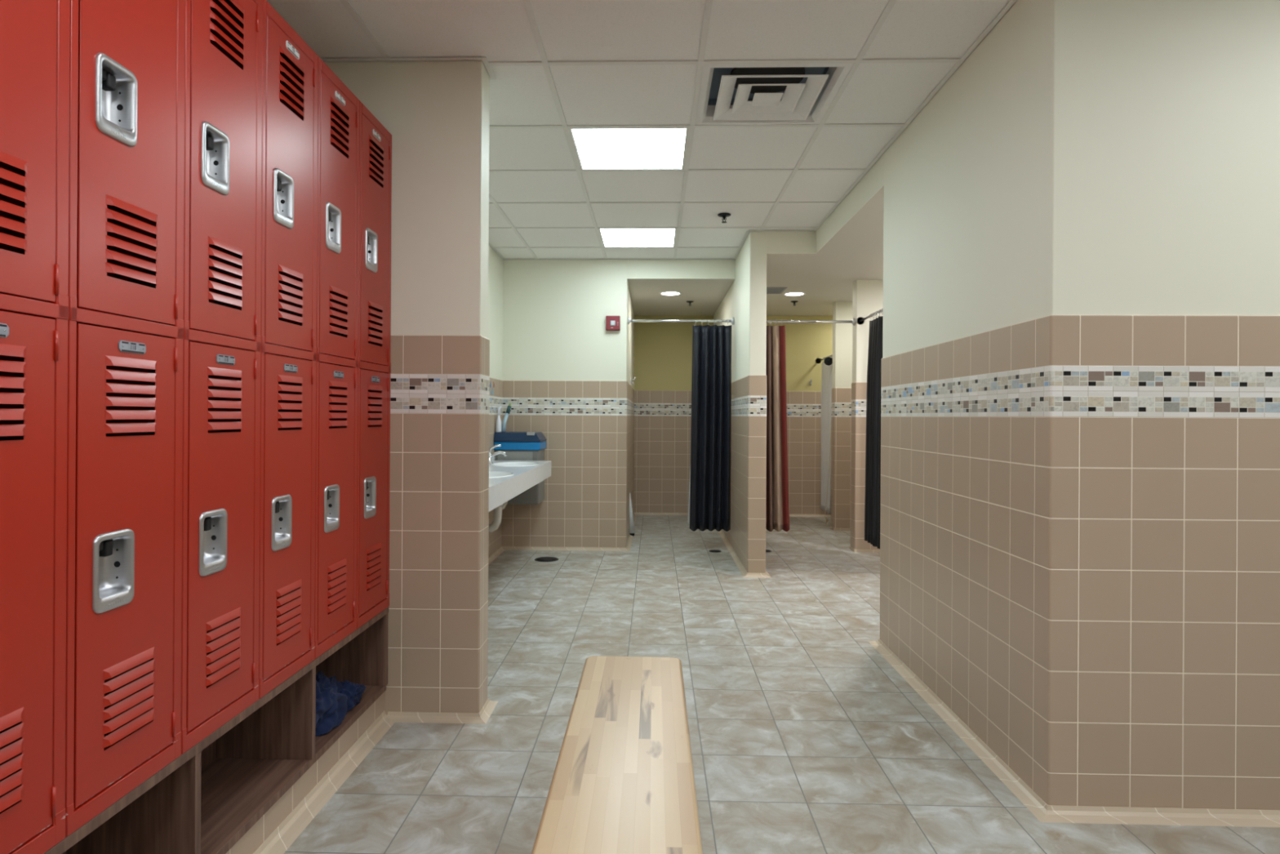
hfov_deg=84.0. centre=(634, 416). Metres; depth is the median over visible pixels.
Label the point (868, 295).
wall
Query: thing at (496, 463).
basin
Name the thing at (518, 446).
waste bin
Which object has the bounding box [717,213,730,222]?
sprinkler head
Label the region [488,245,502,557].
wall
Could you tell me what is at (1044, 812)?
baseboard
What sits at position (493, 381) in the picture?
sticker
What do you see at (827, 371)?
shower curtain
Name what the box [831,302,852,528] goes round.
wall
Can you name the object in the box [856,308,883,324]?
curtain rod
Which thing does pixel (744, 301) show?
wall
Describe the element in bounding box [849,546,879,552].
baseboard
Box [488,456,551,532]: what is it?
countertop
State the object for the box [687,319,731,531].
shower curtain
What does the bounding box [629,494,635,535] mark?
stand
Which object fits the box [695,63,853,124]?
ceiling vent
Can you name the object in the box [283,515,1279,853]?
floor
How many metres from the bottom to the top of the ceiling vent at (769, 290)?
0.010 m
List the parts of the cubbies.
panel, panel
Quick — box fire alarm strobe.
[605,315,620,330]
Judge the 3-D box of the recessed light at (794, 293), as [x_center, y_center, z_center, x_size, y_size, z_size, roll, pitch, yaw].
[1.568,-1.200,6.980,0.224,0.007,0.224,0,0,2]
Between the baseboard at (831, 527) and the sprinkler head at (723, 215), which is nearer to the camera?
the sprinkler head at (723, 215)
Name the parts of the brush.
handle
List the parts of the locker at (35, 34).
number plate, door, door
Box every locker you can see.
[0,0,70,853]
[65,0,185,836]
[181,0,262,754]
[258,0,318,698]
[314,56,359,658]
[356,100,391,628]
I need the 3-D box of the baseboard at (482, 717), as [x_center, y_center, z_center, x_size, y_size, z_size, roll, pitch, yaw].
[0.106,1.171,6.251,2.735,0.026,7.077,0,0,33]
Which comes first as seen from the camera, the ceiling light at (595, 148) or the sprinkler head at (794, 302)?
the ceiling light at (595, 148)
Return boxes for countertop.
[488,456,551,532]
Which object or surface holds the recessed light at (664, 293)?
in the ceiling at (704, 282)
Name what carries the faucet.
on the countertop at (508, 479)
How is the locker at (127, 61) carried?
on the cubbies
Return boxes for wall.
[324,60,489,715]
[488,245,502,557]
[502,259,634,547]
[633,315,832,514]
[713,231,766,573]
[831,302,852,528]
[850,280,883,549]
[880,0,1279,809]
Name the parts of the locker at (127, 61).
recessed handle, recessed handle, door, door, number plate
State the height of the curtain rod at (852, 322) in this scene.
0.068 m
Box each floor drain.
[534,556,558,561]
[709,549,721,552]
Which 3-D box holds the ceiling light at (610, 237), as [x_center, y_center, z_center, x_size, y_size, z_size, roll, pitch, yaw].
[0.028,-1.429,5.526,0.586,0.091,0.586,0,0,2]
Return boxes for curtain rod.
[627,316,733,324]
[766,318,855,325]
[815,355,832,363]
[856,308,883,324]
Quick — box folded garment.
[315,670,365,736]
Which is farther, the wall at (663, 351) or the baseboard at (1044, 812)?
the wall at (663, 351)
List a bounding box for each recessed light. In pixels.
[658,291,681,295]
[782,291,805,296]
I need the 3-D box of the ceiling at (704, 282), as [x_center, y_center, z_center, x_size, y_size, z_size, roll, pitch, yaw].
[0.440,-1.333,7.423,0.947,0.244,2.337,0,0,2]
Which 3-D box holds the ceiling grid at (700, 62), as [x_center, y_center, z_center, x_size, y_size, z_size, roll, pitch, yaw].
[1.381,-1.376,1.542,5.328,0.004,9.345,0,0,2]
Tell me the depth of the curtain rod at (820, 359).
8.27 m
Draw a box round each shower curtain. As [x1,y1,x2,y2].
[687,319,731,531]
[765,320,789,531]
[820,354,832,524]
[864,308,883,548]
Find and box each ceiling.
[266,0,1010,258]
[626,259,735,315]
[766,153,884,315]
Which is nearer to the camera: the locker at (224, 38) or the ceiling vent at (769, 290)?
the locker at (224, 38)
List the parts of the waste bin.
label panel, lid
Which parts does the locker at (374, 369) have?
recessed handle, recessed handle, door, door, number plate, number plate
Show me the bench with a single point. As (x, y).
(623, 781)
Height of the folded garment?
0.171 m
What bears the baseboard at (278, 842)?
attached to the cubbies
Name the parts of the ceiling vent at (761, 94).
plate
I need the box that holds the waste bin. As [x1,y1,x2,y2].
[493,431,546,504]
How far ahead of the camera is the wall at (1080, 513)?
2.13 m
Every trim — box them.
[320,0,1017,259]
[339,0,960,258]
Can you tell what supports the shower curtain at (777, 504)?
hanging from the curtain rod at (852, 322)
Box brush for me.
[501,402,511,432]
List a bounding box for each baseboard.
[225,691,395,853]
[386,512,831,724]
[830,525,850,530]
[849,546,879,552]
[868,638,1279,826]
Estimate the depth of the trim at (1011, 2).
2.85 m
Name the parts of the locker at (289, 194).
recessed handle, recessed handle, door, door, number plate, number plate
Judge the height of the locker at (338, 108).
1.836 m
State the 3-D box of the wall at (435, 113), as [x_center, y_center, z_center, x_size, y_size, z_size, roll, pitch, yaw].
[-0.984,-0.133,2.846,0.777,2.620,0.148,0,0,2]
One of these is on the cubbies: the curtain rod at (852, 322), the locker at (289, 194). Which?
the locker at (289, 194)
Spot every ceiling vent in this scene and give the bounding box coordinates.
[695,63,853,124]
[766,287,786,293]
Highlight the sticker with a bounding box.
[489,381,494,395]
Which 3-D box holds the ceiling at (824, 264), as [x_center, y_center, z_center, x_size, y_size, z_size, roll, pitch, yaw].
[2.639,-1.319,6.106,3.271,0.244,4.850,0,0,2]
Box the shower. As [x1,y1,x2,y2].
[823,356,832,365]
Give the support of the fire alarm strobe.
attached to the wall at (566, 378)
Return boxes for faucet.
[488,444,507,464]
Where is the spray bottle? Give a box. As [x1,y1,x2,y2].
[495,405,501,432]
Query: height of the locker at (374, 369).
1.836 m
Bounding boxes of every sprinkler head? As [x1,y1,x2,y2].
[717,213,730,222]
[790,300,798,306]
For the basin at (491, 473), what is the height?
0.136 m
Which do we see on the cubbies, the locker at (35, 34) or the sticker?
the locker at (35, 34)
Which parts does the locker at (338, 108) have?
recessed handle, recessed handle, door, door, number plate, number plate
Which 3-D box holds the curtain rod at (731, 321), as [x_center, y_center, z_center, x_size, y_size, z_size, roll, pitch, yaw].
[0.408,-0.850,6.331,0.937,0.068,0.068,0,0,2]
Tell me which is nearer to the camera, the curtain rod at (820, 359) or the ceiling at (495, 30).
the ceiling at (495, 30)
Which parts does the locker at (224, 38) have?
recessed handle, recessed handle, door, door, number plate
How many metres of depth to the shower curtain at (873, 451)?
5.77 m
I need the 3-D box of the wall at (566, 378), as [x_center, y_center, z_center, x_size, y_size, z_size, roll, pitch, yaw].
[-0.640,-0.131,7.499,1.213,2.620,2.443,0,0,2]
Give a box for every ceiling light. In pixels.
[568,127,689,169]
[597,228,677,247]
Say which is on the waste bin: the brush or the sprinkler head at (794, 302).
the brush
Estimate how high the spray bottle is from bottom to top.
0.226 m
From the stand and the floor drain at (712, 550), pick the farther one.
the stand
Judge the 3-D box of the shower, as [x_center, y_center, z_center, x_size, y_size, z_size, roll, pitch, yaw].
[2.107,-0.600,7.681,0.094,0.094,0.190,0,0,2]
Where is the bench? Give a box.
[531,655,702,853]
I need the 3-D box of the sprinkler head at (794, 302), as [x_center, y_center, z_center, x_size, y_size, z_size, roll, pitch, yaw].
[1.671,-1.180,7.438,0.080,0.046,0.080,0,0,2]
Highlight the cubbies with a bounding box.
[43,606,388,853]
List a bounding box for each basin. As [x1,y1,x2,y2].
[488,471,513,477]
[489,461,539,466]
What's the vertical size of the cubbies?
0.324 m
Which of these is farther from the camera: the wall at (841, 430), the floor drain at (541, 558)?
the wall at (841, 430)
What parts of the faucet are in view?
lever, spout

